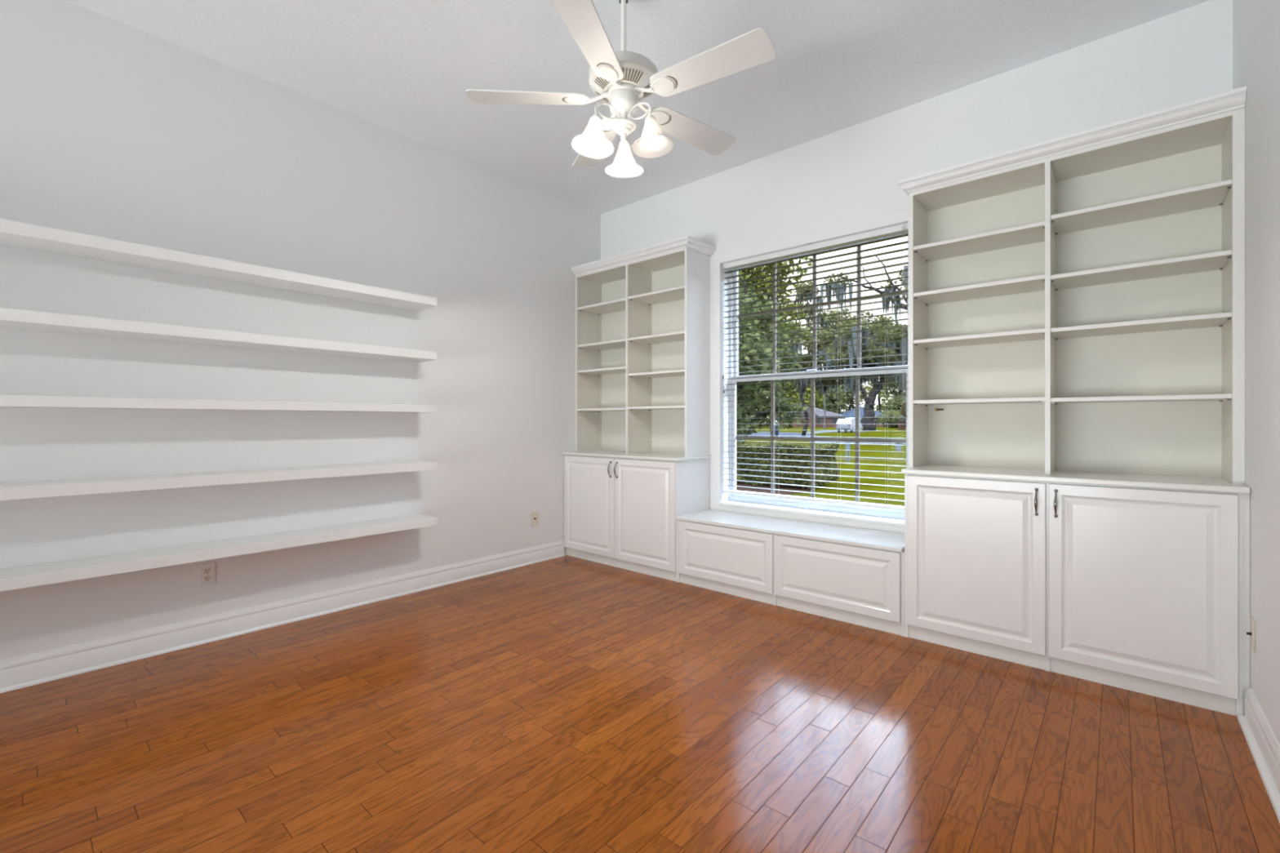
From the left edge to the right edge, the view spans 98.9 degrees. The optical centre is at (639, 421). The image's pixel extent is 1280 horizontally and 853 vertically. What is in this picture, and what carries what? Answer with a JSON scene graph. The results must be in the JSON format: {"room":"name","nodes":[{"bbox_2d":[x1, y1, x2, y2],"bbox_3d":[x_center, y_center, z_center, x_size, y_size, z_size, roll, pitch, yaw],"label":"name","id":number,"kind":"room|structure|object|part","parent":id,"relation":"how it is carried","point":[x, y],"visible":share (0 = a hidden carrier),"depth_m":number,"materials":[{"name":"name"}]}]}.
{"room":"office","nodes":[
{"label":"office","id":0,"kind":"room"},
{"bbox_2d":[0,0,600,660],"bbox_3d":[-3.476,-0.380,1.596,0.150,3.060,9.700,0,0,41],"label":"wall","id":1,"kind":"structure","parent":0,"point":[110,128],"depth_m":3.00,"materials":[{"name":"paint"}]},
{"bbox_2d":[198,562,215,586],"bbox_3d":[-2.264,0.800,2.865,0.010,0.116,0.070,0,0,41],"label":"wall outlet","id":2,"kind":"object","parent":1,"relation":"attached to","point":[206,572],"visible":1,"depth_m":2.86,"materials":[{"name":"beige plastic"}]},
{"bbox_2d":[203,568,211,573],"bbox_3d":[-2.264,0.780,2.866,0.009,0.033,0.033,0,0,41],"label":"receptacle","id":3,"kind":"object","parent":2,"relation":"attached to","point":[206,571],"depth_m":2.86,"materials":[{"name":"beige plastic"}]},
{"bbox_2d":[203,575,211,582],"bbox_3d":[-2.264,0.820,2.866,0.009,0.033,0.033,0,0,41],"label":"receptacle","id":4,"kind":"object","parent":2,"relation":"attached to","point":[206,578],"depth_m":2.86,"materials":[{"name":"beige plastic"}]},
{"bbox_2d":[0,218,436,311],"bbox_3d":[-2.272,-0.781,2.673,0.247,0.052,2.605,0,0,41],"label":"floating shelf","id":5,"kind":"object","parent":1,"relation":"attached to","point":[12,233],"visible":1,"depth_m":2.67,"materials":[{"name":"paint"}]},
{"bbox_2d":[0,514,436,591],"bbox_3d":[-2.272,0.652,2.673,0.247,0.048,2.605,0,0,41],"label":"floating shelf","id":6,"kind":"object","parent":1,"relation":"attached to","point":[42,574],"visible":1,"depth_m":2.67,"materials":[{"name":"paint"}]},
{"bbox_2d":[0,307,436,362],"bbox_3d":[-2.272,-0.429,2.673,0.247,0.050,2.605,0,0,41],"label":"floating shelf","id":7,"kind":"object","parent":1,"relation":"attached to","point":[9,317],"visible":1,"depth_m":2.66,"materials":[{"name":"paint"}]},
{"bbox_2d":[0,460,436,500],"bbox_3d":[-2.272,0.288,2.673,0.247,0.051,2.605,0,0,41],"label":"floating shelf","id":8,"kind":"object","parent":1,"relation":"attached to","point":[42,489],"visible":1,"depth_m":2.65,"materials":[{"name":"paint"}]},
{"bbox_2d":[0,395,436,413],"bbox_3d":[-2.272,-0.084,2.673,0.247,0.045,2.605,0,0,41],"label":"floating shelf","id":9,"kind":"object","parent":1,"relation":"attached to","point":[6,401],"visible":1,"depth_m":2.63,"materials":[{"name":"paint"}]},
{"bbox_2d":[0,540,564,693],"bbox_3d":[-3.627,1.085,1.296,0.016,0.130,9.048,0,0,41],"label":"baseboard","id":10,"kind":"structure","parent":1,"relation":"attached to","point":[36,666],"depth_m":2.95,"materials":[{"name":"paint"}]},
{"bbox_2d":[531,511,537,526],"bbox_3d":[-0.857,0.792,4.474,0.018,0.116,0.070,0,0,41],"label":"wall outlet","id":11,"kind":"object","parent":1,"relation":"attached to","point":[534,514],"visible":1,"depth_m":4.47,"materials":[{"name":"beige plastic"}]},
{"bbox_2d":[66,0,1209,214],"bbox_3d":[-1.968,-2.010,0.183,4.280,0.200,9.850,0,0,41],"label":"ceiling","id":12,"kind":"structure","parent":0,"point":[406,68],"depth_m":2.87,"materials":[{"name":"white paint"}]},
{"bbox_2d":[466,0,775,177],"bbox_3d":[-0.037,-1.526,2.369,1.265,0.765,1.274,0,0,41],"label":"ceiling fan","id":13,"kind":"object","parent":12,"relation":"hanging from","point":[623,78],"visible":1,"depth_m":2.29,"materials":[{"name":"metal"}]},
{"bbox_3d":[-0.477,-1.390,2.353,0.512,0.037,0.146,0,0,-3],"label":"blade","id":14,"kind":"part","parent":13,"relation":"part of","materials":[{"name":"white wood"}]},
{"bbox_3d":[-0.179,-1.390,1.980,0.146,0.037,0.512,0,0,15],"label":"blade","id":15,"kind":"part","parent":13,"relation":"part of","materials":[{"name":"white wood"}]},
{"bbox_3d":[-0.198,-1.209,2.299,0.176,0.130,0.175,0,0,41],"label":"lamp shade","id":16,"kind":"part","parent":13,"relation":"part of","materials":[{"name":"white glass"}]},
{"bbox_3d":[-0.194,-1.208,2.301,0.053,0.068,0.053,0,0,41],"label":"bulb","id":17,"kind":"part","parent":13,"relation":"part of","materials":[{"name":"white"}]},
{"bbox_3d":[-0.214,-1.390,2.752,0.146,0.037,0.512,0,0,-21],"label":"blade","id":18,"kind":"part","parent":13,"relation":"part of","materials":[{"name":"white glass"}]},
{"bbox_3d":[-0.144,-1.305,2.322,0.141,0.102,0.047,0,0,-22],"label":"lamp arm","id":19,"kind":"part","parent":13,"relation":"part of","materials":[{"name":"metal"}]},
{"bbox_3d":[-0.078,-1.250,2.320,0.002,0.200,0.002,0,0,41],"label":"pull chain","id":20,"kind":"part","parent":13,"relation":"part of","materials":[{"name":"metal"}]},
{"bbox_3d":[-0.071,-1.209,2.517,0.176,0.130,0.175,0,0,41],"label":"lamp shade","id":21,"kind":"part","parent":13,"relation":"part of","materials":[{"name":"white glass"}]},
{"bbox_3d":[0.008,-1.305,2.334,0.141,0.102,0.052,0,0,41],"label":"lamp arm","id":22,"kind":"part","parent":13,"relation":"part of","materials":[{"name":"metal"}]},
{"bbox_3d":[0.051,-1.208,2.301,0.053,0.068,0.053,0,0,41],"label":"bulb","id":23,"kind":"part","parent":13,"relation":"part of","materials":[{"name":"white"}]},
{"bbox_3d":[0.055,-1.209,2.299,0.175,0.130,0.176,0,0,41],"label":"lamp shade","id":24,"kind":"part","parent":13,"relation":"part of","materials":[{"name":"white glass"}]},
{"bbox_3d":[0.246,-1.390,2.625,0.512,0.037,0.146,0,0,-39],"label":"blade","id":25,"kind":"part","parent":13,"relation":"part of","materials":[{"name":"white wood"}]},
{"bbox_3d":[0.267,-1.390,2.148,0.512,0.037,0.146,0,0,33],"label":"blade","id":26,"kind":"part","parent":13,"relation":"part of","materials":[{"name":"white wood"}]},
{"bbox_2d":[0,555,1279,852],"bbox_3d":[-1.968,1.210,0.183,4.280,0.120,9.850,0,0,41],"label":"floor","id":27,"kind":"structure","parent":0,"point":[566,704],"depth_m":1.96,"materials":[{"name":"brown wood"}]},
{"bbox_2d":[564,454,710,582],"bbox_3d":[-0.067,0.716,4.469,1.210,0.868,0.481,0,0,41],"label":"base cabinet","id":28,"kind":"object","parent":27,"relation":"on","point":[621,513],"visible":0.89,"depth_m":4.21,"materials":[{"name":"white paint"}]},
{"bbox_3d":[-0.423,0.684,4.523,0.594,0.788,0.018,0,0,41],"label":"door","id":29,"kind":"part","parent":28,"relation":"part of","materials":[{"name":"white paint"}]},
{"bbox_3d":[-0.243,0.378,4.329,0.015,0.130,0.038,0,0,41],"label":"handle","id":30,"kind":"part","parent":28,"relation":"part of","materials":[{"name":"silver metal"}]},
{"bbox_3d":[-0.191,0.378,4.283,0.015,0.130,0.038,0,0,41],"label":"handle","id":31,"kind":"part","parent":28,"relation":"part of","materials":[{"name":"silver metal"}]},
{"bbox_2d":[562,449,711,461],"bbox_3d":[-0.053,0.271,4.475,1.227,0.020,0.454,0,0,41],"label":"countertop","id":32,"kind":"structure","parent":28,"relation":"on","point":[659,456],"depth_m":4.29,"materials":[{"name":"laminate"}]},
{"bbox_2d":[570,235,715,457],"bbox_3d":[-0.008,-0.539,4.495,1.257,1.601,0.364,0,0,41],"label":"bookcase","id":33,"kind":"object","parent":32,"relation":"on","point":[642,315],"visible":0.99,"depth_m":4.51,"materials":[{"name":"white paint"}]},
{"bbox_3d":[-0.234,-1.270,4.722,0.582,0.019,0.303,0,0,41],"label":"panel","id":34,"kind":"part","parent":33,"relation":"part of","materials":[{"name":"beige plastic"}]},
{"bbox_3d":[-0.233,-0.661,4.722,0.579,0.018,0.295,0,0,41],"label":"shelf","id":35,"kind":"part","parent":33,"relation":"part of","materials":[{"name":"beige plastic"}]},
{"bbox_3d":[-0.233,-0.990,4.722,0.579,0.018,0.295,0,0,41],"label":"shelf","id":36,"kind":"part","parent":33,"relation":"part of","materials":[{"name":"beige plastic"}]},
{"bbox_3d":[-0.233,-0.438,4.722,0.579,0.018,0.295,0,0,41],"label":"shelf","id":37,"kind":"part","parent":33,"relation":"part of","materials":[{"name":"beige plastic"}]},
{"bbox_3d":[-0.233,-0.105,4.722,0.579,0.018,0.295,0,0,41],"label":"shelf","id":38,"kind":"part","parent":33,"relation":"part of","materials":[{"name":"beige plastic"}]},
{"bbox_3d":[-0.113,-1.271,4.413,1.169,0.022,0.002,0,0,41],"label":"rail","id":39,"kind":"part","parent":33,"relation":"part of","materials":[{"name":"white wood"}]},
{"bbox_3d":[0.090,-0.509,4.646,1.169,1.540,0.008,0,0,41],"label":"panel","id":40,"kind":"part","parent":33,"relation":"part of","materials":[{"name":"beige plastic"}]},
{"bbox_3d":[-0.008,-1.309,4.495,1.257,0.062,0.364,0,0,41],"label":"crown moulding","id":41,"kind":"part","parent":33,"relation":"part of","materials":[{"name":"paint"}]},
{"bbox_3d":[0.215,-1.270,4.331,0.566,0.019,0.303,0,0,41],"label":"panel","id":42,"kind":"part","parent":33,"relation":"part of","materials":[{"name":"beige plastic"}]},
{"bbox_3d":[0.215,-0.995,4.331,0.564,0.018,0.295,0,0,41],"label":"shelf","id":43,"kind":"part","parent":33,"relation":"part of","materials":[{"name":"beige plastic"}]},
{"bbox_3d":[0.215,-0.378,4.331,0.564,0.018,0.295,0,0,41],"label":"shelf","id":44,"kind":"part","parent":33,"relation":"part of","materials":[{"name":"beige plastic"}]},
{"bbox_3d":[0.215,-0.662,4.331,0.564,0.018,0.295,0,0,41],"label":"shelf","id":45,"kind":"part","parent":33,"relation":"part of","materials":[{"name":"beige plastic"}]},
{"bbox_3d":[0.215,-0.111,4.331,0.564,0.018,0.295,0,0,41],"label":"shelf","id":46,"kind":"part","parent":33,"relation":"part of","materials":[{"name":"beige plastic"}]},
{"bbox_3d":[0.438,-0.509,4.141,0.019,1.540,0.313,0,0,41],"label":"panel","id":47,"kind":"part","parent":33,"relation":"part of","materials":[{"name":"white paint"}]},
{"bbox_3d":[0.030,0.684,4.128,0.598,0.788,0.018,0,0,41],"label":"door","id":48,"kind":"part","parent":28,"relation":"part of","materials":[{"name":"white paint"}]},
{"bbox_2d":[677,519,904,636],"bbox_3d":[0.976,0.924,3.586,1.522,0.452,0.443,0,0,41],"label":"base cabinet","id":49,"kind":"object","parent":27,"relation":"on","point":[859,585],"visible":0.72,"depth_m":3.31,"materials":[{"name":"white paint"}]},
{"bbox_3d":[0.556,0.892,3.670,0.733,0.372,0.018,0,0,41],"label":"panel","id":50,"kind":"part","parent":49,"relation":"part of","materials":[{"name":"white paint"}]},
{"bbox_2d":[675,509,904,551],"bbox_3d":[0.971,0.687,3.587,1.513,0.020,0.448,0,0,41],"label":"seat","id":51,"kind":"object","parent":49,"relation":"on","point":[858,536],"visible":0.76,"depth_m":3.44,"materials":[{"name":"laminate"}]},
{"bbox_3d":[1.120,0.892,3.179,0.732,0.372,0.018,0,0,41],"label":"panel","id":52,"kind":"part","parent":49,"relation":"part of","materials":[{"name":"white paint"}]},
{"bbox_2d":[904,473,1249,716],"bbox_3d":[2.006,0.713,2.662,1.243,0.874,0.481,0,0,41],"label":"base cabinet","id":53,"kind":"object","parent":27,"relation":"on","point":[1144,590],"visible":0.94,"depth_m":2.41,"materials":[{"name":"white paint"}]},
{"bbox_3d":[1.646,0.681,2.720,0.593,0.794,0.018,0,0,41],"label":"door","id":54,"kind":"part","parent":53,"relation":"part of","materials":[{"name":"white paint"}]},
{"bbox_3d":[1.826,0.371,2.526,0.015,0.130,0.038,0,0,41],"label":"handle","id":55,"kind":"part","parent":53,"relation":"part of","materials":[{"name":"silver metal"}]},
{"bbox_3d":[1.880,0.371,2.479,0.015,0.130,0.038,0,0,41],"label":"handle","id":56,"kind":"part","parent":53,"relation":"part of","materials":[{"name":"silver metal"}]},
{"bbox_2d":[901,464,1250,493],"bbox_3d":[2.011,0.264,2.676,1.250,0.023,0.454,0,0,41],"label":"countertop","id":57,"kind":"structure","parent":53,"relation":"on","point":[1180,482],"depth_m":2.53,"materials":[{"name":"laminate"}]},
{"bbox_2d":[897,86,1246,484],"bbox_3d":[2.023,-0.536,2.725,1.301,1.576,0.364,0,0,41],"label":"bookcase","id":58,"kind":"object","parent":57,"relation":"on","point":[1077,300],"visible":1,"depth_m":2.67,"materials":[{"name":"white paint"}]},
{"bbox_2d":[934,408,943,411],"bbox_3d":[1.742,-0.070,3.189,0.043,0.016,0.018,0,0,41],"label":"clip","id":59,"kind":"object","parent":58,"relation":"attached to","point":[935,409],"visible":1,"depth_m":3.19,"materials":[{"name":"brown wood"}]},
{"bbox_3d":[1.820,-0.109,2.933,0.582,0.018,0.295,0,0,41],"label":"shelf","id":60,"kind":"part","parent":58,"relation":"part of","materials":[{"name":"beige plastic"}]},
{"bbox_3d":[1.820,-1.252,2.933,0.584,0.019,0.303,0,0,41],"label":"panel","id":61,"kind":"part","parent":58,"relation":"part of","materials":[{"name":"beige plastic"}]},
{"bbox_3d":[1.820,-0.953,2.933,0.582,0.018,0.295,0,0,41],"label":"shelf","id":62,"kind":"part","parent":58,"relation":"part of","materials":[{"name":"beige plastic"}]},
{"bbox_3d":[1.820,-0.697,2.933,0.582,0.018,0.295,0,0,41],"label":"shelf","id":63,"kind":"part","parent":58,"relation":"part of","materials":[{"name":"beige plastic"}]},
{"bbox_3d":[1.820,-0.439,2.933,0.582,0.018,0.295,0,0,41],"label":"shelf","id":64,"kind":"part","parent":58,"relation":"part of","materials":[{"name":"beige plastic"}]},
{"bbox_3d":[2.023,-1.293,2.726,1.300,0.062,0.364,0,0,41],"label":"crown moulding","id":65,"kind":"part","parent":58,"relation":"part of","materials":[{"name":"paint"}]},
{"bbox_3d":[1.951,-1.254,2.615,1.199,0.024,0.002,0,0,41],"label":"rail","id":66,"kind":"part","parent":58,"relation":"part of","materials":[{"name":"white wood"}]},
{"bbox_3d":[2.280,-0.104,2.532,0.591,0.018,0.295,0,0,41],"label":"shelf","id":67,"kind":"part","parent":58,"relation":"part of","materials":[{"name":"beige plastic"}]},
{"bbox_3d":[2.280,-0.689,2.532,0.591,0.018,0.295,0,0,41],"label":"shelf","id":68,"kind":"part","parent":58,"relation":"part of","materials":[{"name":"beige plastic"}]},
{"bbox_3d":[2.280,-1.252,2.532,0.594,0.019,0.303,0,0,41],"label":"panel","id":69,"kind":"part","parent":58,"relation":"part of","materials":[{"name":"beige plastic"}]},
{"bbox_3d":[2.280,-0.436,2.532,0.591,0.018,0.295,0,0,41],"label":"shelf","id":70,"kind":"part","parent":58,"relation":"part of","materials":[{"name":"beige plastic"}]},
{"bbox_3d":[2.280,-0.975,2.532,0.591,0.018,0.295,0,0,41],"label":"shelf","id":71,"kind":"part","parent":58,"relation":"part of","materials":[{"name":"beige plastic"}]},
{"bbox_3d":[2.101,0.681,2.323,0.592,0.794,0.018,0,0,41],"label":"door","id":72,"kind":"part","parent":53,"relation":"part of","materials":[{"name":"white paint"}]},
{"bbox_2d":[600,0,1232,533],"bbox_3d":[1.197,-0.380,3.815,3.980,3.060,0.214,0,0,41],"label":"wall","id":73,"kind":"structure","parent":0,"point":[850,175],"depth_m":3.38,"materials":[{"name":"paint"}]},
{"bbox_2d":[719,231,908,526],"bbox_3d":[1.176,-0.288,3.816,1.338,1.847,0.211,0,0,41],"label":"window","id":74,"kind":"structure","parent":73,"relation":"attached to","point":[838,508],"depth_m":3.87,"materials":[{"name":"white plastic"}]},
{"bbox_3d":[1.213,0.113,3.859,1.294,0.935,0.028,0,0,41],"label":"sash","id":75,"kind":"part","parent":74,"relation":"part of","materials":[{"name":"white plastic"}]},
{"bbox_3d":[1.233,-0.760,3.882,1.294,0.880,0.028,0,0,41],"label":"sash","id":76,"kind":"part","parent":74,"relation":"part of","materials":[{"name":"white plastic"}]},
{"bbox_2d":[722,222,908,510],"bbox_3d":[1.147,-0.334,3.784,1.326,1.754,0.072,0,0,41],"label":"window blind","id":77,"kind":"object","parent":73,"relation":"attached to","point":[897,229],"visible":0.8,"depth_m":3.68,"materials":[{"name":"white plastic"}]},
{"bbox_3d":[1.153,0.534,3.790,1.326,0.017,0.051,0,0,41],"label":"rail","id":78,"kind":"part","parent":77,"relation":"part of","materials":[{"name":"white plastic"}]},
{"bbox_3d":[1.550,-0.325,3.444,0.002,1.710,0.051,0,0,41],"label":"ladder cord","id":79,"kind":"part","parent":77,"relation":"part of","materials":[{"name":"white fabric"}]},
{"bbox_3d":[1.605,-0.637,3.349,0.002,1.125,0.004,0,0,-22],"label":"lift cord","id":80,"kind":"part","parent":77,"relation":"part of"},
{"bbox_3d":[1.611,-0.656,3.344,0.002,1.088,0.004,0,0,-22],"label":"lift cord","id":81,"kind":"part","parent":77,"relation":"part of","materials":[{"name":"white fabric"}]},
{"bbox_2d":[1232,0,1279,744],"bbox_3d":[-0.362,-0.380,-1.117,0.150,3.060,9.700,0,0,41],"label":"wall","id":82,"kind":"structure","parent":0,"point":[1255,23],"depth_m":1.94,"materials":[{"name":"paint"}]},
{"bbox_2d":[1246,616,1255,652],"bbox_3d":[2.301,0.800,2.067,0.018,0.116,0.070,0,0,41],"label":"wall outlet","id":83,"kind":"object","parent":82,"relation":"attached to","point":[1252,624],"visible":1,"depth_m":2.04,"materials":[{"name":"beige plastic"}]},
{"bbox_3d":[2.305,0.800,2.063,0.005,0.116,0.070,0,0,41],"label":"plate","id":84,"kind":"part","parent":83,"relation":"part of","materials":[{"name":"beige plastic"}]},
{"bbox_2d":[1237,715,1279,822],"bbox_3d":[-0.650,1.141,-1.294,0.020,0.018,9.055,0,0,41],"label":"trim","id":85,"kind":"structure","parent":82,"relation":"attached to","point":[1274,797],"depth_m":1.81,"materials":[{"name":"paint"}]},
{"bbox_2d":[1244,687,1279,795],"bbox_3d":[-0.636,1.085,-1.306,0.016,0.130,9.055,0,0,41],"label":"baseboard","id":86,"kind":"structure","parent":82,"relation":"attached to","point":[1268,745],"depth_m":1.85,"materials":[{"name":"paint"}]},
{"label":"outside","id":87,"kind":"structure","parent":0,"visible":0},
{"bbox_2d":[738,425,906,519],"bbox_3d":[44.025,1.350,185.370,490.000,0.001,329.790,0,0,41],"label":"lawn","id":88,"kind":"structure","parent":87,"point":[879,433],"depth_m":15.39,"materials":[{"name":"green plant"}]},
{"bbox_2d":[746,395,767,409],"bbox_3d":[28.445,-10.081,150.115,14.341,23.222,12.545,0,0,41],"label":"tree","id":89,"kind":"object","parent":88,"relation":"on","point":[766,396],"visible":0.02,"depth_m":145.93,"materials":[{"name":"green plant"}]},
{"bbox_2d":[748,414,776,427],"bbox_3d":[23.756,-0.189,119.864,11.439,5.041,7.542,0,0,41],"label":"shrub","id":90,"kind":"object","parent":88,"relation":"on","point":[769,418],"visible":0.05,"depth_m":118.23,"materials":[{"name":"plant"}]},
{"bbox_2d":[758,381,770,426],"bbox_3d":[39.472,-12.713,173.168,13.091,28.307,14.353,0,0,41],"label":"tree","id":91,"kind":"object","parent":88,"relation":"on","point":[762,381],"visible":0.02,"depth_m":171.69,"materials":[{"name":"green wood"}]},
{"bbox_2d":[736,276,808,448],"bbox_3d":[1.032,-0.396,7.605,2.228,3.556,2.894,0,0,28],"label":"broadleaf tree","id":92,"kind":"object","parent":88,"relation":"on","point":[746,412],"visible":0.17,"depth_m":7.64,"materials":[{"name":"green plant"}]},
{"bbox_2d":[736,475,810,494],"bbox_3d":[0.447,1.350,11.639,6.322,0.040,4.880,0,0,12],"label":"mulch bed","id":93,"kind":"object","parent":88,"relation":"on","point":[788,487],"visible":0.14,"depth_m":10.90,"materials":[{"name":"brown wood"}]},
{"bbox_2d":[736,440,839,488],"bbox_3d":[2.163,0.886,12.568,4.375,0.942,1.680,0,0,41],"label":"hedge","id":94,"kind":"object","parent":93,"relation":"on","point":[762,446],"visible":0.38,"depth_m":11.19,"materials":[{"name":"green plant"}]},
{"bbox_2d":[738,257,812,362],"bbox_3d":[3.492,-3.062,20.052,5.647,8.862,3.326,0,0,-2],"label":"leafy tree","id":95,"kind":"object","parent":88,"relation":"on","point":[779,264],"visible":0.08,"depth_m":19.54,"materials":[{"name":"green plant"}]},
{"bbox_2d":[765,341,795,411],"bbox_3d":[39.584,-10.579,150.410,13.543,23.921,11.559,0,0,41],"label":"tree","id":96,"kind":"object","parent":88,"relation":"on","point":[782,384],"visible":0.06,"depth_m":147.72,"materials":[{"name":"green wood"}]},
{"bbox_2d":[783,382,826,409],"bbox_3d":[43.207,-5.704,144.556,11.696,14.470,11.881,0,0,41],"label":"tree","id":97,"kind":"object","parent":88,"relation":"on","point":[806,399],"visible":0.39,"depth_m":142.62,"materials":[{"name":"green plant"}]},
{"bbox_2d":[800,325,812,348],"bbox_3d":[55.737,-14.980,177.310,15.114,32.904,13.684,0,0,41],"label":"tree","id":98,"kind":"object","parent":88,"relation":"on","point":[805,332],"visible":0.04,"depth_m":176.71,"materials":[{"name":"green plant"}]},
{"bbox_2d":[768,278,855,435],"bbox_3d":[16.115,-6.261,51.833,9.625,15.317,12.123,0,0,25],"label":"live oak","id":99,"kind":"object","parent":88,"relation":"on","point":[819,351],"visible":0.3,"depth_m":51.58,"materials":[{"name":"green plant"}]},
{"bbox_2d":[777,403,846,427],"bbox_3d":[39.734,-1.350,127.650,13.491,5.400,11.700,0,0,0],"label":"brick house","id":100,"kind":"structure","parent":88,"relation":"on","point":[819,412],"depth_m":123.91,"materials":[{"name":"pink"}]},
{"bbox_3d":[40.234,-0.150,123.928,1.440,1.040,0.035,0,0,0],"label":"pane","id":101,"kind":"part","parent":100,"relation":"part of","materials":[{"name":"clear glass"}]},
{"bbox_3d":[43.934,-0.150,123.928,1.040,1.040,0.035,0,0,0],"label":"pane","id":102,"kind":"part","parent":100,"relation":"part of","materials":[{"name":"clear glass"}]},
{"bbox_2d":[823,392,826,430],"bbox_3d":[30.574,-2.700,90.662,1.800,8.100,0.312,0,0,41],"label":"utility pole","id":103,"kind":"object","parent":88,"relation":"on","point":[824,425],"visible":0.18,"depth_m":90.59,"materials":[{"name":"grey wood"}]},
{"bbox_2d":[819,384,848,413],"bbox_3d":[54.661,-11.670,160.271,12.363,26.541,14.267,0,0,41],"label":"tree","id":104,"kind":"object","parent":88,"relation":"on","point":[831,403],"visible":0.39,"depth_m":157.44,"materials":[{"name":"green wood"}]},
{"bbox_2d":[845,442,849,462],"bbox_3d":[6.965,1.020,18.380,0.150,0.660,0.050,0,0,0],"label":"marker post","id":105,"kind":"object","parent":88,"relation":"on","point":[847,446],"visible":0.88,"depth_m":18.36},
{"bbox_2d":[836,378,864,412],"bbox_3d":[67.403,-15.061,175.015,12.773,32.977,16.111,0,0,41],"label":"tree","id":106,"kind":"object","parent":88,"relation":"on","point":[848,394],"visible":0.14,"depth_m":173.72,"materials":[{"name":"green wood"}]},
{"bbox_2d":[804,307,906,431],"bbox_3d":[35.137,-7.827,79.437,19.536,18.856,21.498,0,0,41],"label":"live oak","id":107,"kind":"object","parent":88,"relation":"on","point":[868,411],"visible":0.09,"depth_m":78.86,"materials":[{"name":"green plant"}]},
{"bbox_2d":[809,440,906,444],"bbox_3d":[17.858,1.330,33.818,18.370,0.080,9.127,0,0,37],"label":"kerb","id":108,"kind":"object","parent":88,"relation":"on","point":[824,442],"visible":0.1,"depth_m":33.46,"materials":[{"name":"concrete"}]},
{"bbox_2d":[820,256,907,392],"bbox_3d":[17.621,-4.783,33.940,12.428,12.504,9.529,0,0,3],"label":"tree","id":109,"kind":"object","parent":88,"relation":"on","point":[893,331],"visible":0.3,"depth_m":33.21,"materials":[{"name":"green plant"}]},
{"bbox_2d":[839,406,889,426],"bbox_3d":[57.618,-1.250,142.500,11.476,5.200,10.000,0,0,0],"label":"brick house","id":110,"kind":"structure","parent":88,"relation":"on","point":[848,414],"depth_m":139.01,"materials":[{"name":"blue"}]},
{"bbox_2d":[835,457,906,461],"bbox_3d":[11.483,1.355,19.333,11.333,0.030,2.079,0,0,7],"label":"strip","id":111,"kind":"object","parent":88,"relation":"on","point":[874,459],"depth_m":19.61,"materials":[{"name":"white plastic"}]},
{"bbox_2d":[854,324,897,412],"bbox_3d":[81.209,-16.098,186.472,17.431,35.390,13.039,0,0,41],"label":"tree","id":112,"kind":"object","parent":88,"relation":"on","point":[880,393],"visible":0.09,"depth_m":184.97,"materials":[{"name":"green plant"}]},
{"bbox_2d":[874,408,906,428],"bbox_3d":[52.430,-0.275,111.970,7.577,4.730,7.898,0,0,41],"label":"shrub","id":113,"kind":"object","parent":88,"relation":"on","point":[894,417],"visible":0.57,"depth_m":111.59,"materials":[{"name":"green plant"}]},
{"bbox_2d":[879,360,906,413],"bbox_3d":[75.941,-13.387,159.718,13.555,29.586,11.049,0,0,41],"label":"tree","id":114,"kind":"object","parent":88,"relation":"on","point":[895,393],"visible":0.02,"depth_m":160.39,"materials":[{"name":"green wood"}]},
{"bbox_2d":[880,374,906,415],"bbox_3d":[71.345,-6.745,149.693,10.886,16.245,14.418,0,0,41],"label":"tree","id":115,"kind":"object","parent":88,"relation":"on","point":[895,407],"visible":0.28,"depth_m":147.25,"materials":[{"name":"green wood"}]},
{"bbox_2d":[894,442,901,451],"bbox_3d":[11.785,1.150,24.993,0.240,0.400,0.200,0,0,0],"label":"utility pedestal","id":116,"kind":"object","parent":88,"relation":"on","point":[898,448],"visible":0.8,"depth_m":24.91,"materials":[{"name":"white metal"}]},
{"bbox_2d":[897,415,906,430],"bbox_3d":[42.009,0.150,88.000,1.040,2.400,0.900,0,0,0],"label":"pillar","id":117,"kind":"structure","parent":88,"relation":"on","point":[900,427],"depth_m":87.65,"materials":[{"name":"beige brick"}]},
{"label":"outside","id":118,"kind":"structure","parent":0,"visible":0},
{"bbox_2d":[801,430,868,434],"bbox_3d":[26.328,1.335,74.017,8.585,0.070,35.548,0,0,41],"label":"driveway","id":119,"kind":"structure","parent":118,"point":[827,431],"depth_m":69.61,"materials":[{"name":"concrete"}]},
{"bbox_2d":[835,418,861,431],"bbox_3d":[26.471,0.450,69.503,1.840,1.700,4.550,0,0,38],"label":"car","id":120,"kind":"object","parent":119,"relation":"on","point":[838,427],"visible":0.68,"depth_m":67.96,"materials":[{"name":"white paint"}]},
{"bbox_2d":[844,417,862,430],"bbox_3d":[34.484,0.315,87.223,4.550,1.970,1.840,0,0,-30],"label":"van","id":121,"kind":"object","parent":119,"relation":"on","point":[860,419],"visible":0.06,"depth_m":86.43,"materials":[{"name":"white paint"}]},
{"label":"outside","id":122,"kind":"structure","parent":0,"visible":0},
{"bbox_2d":[742,431,863,442],"bbox_3d":[9.081,1.345,51.653,31.893,0.050,51.689,0,0,-25],"label":"street","id":123,"kind":"structure","parent":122,"point":[767,433],"depth_m":55.81,"materials":[{"name":"grey asphalt"}]},
{"bbox_2d":[769,423,779,436],"bbox_3d":[11.812,0.761,48.168,0.729,1.118,0.832,0,0,0],"label":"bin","id":124,"kind":"object","parent":123,"relation":"on","point":[776,432],"visible":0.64,"depth_m":47.85,"materials":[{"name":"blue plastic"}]}
]}

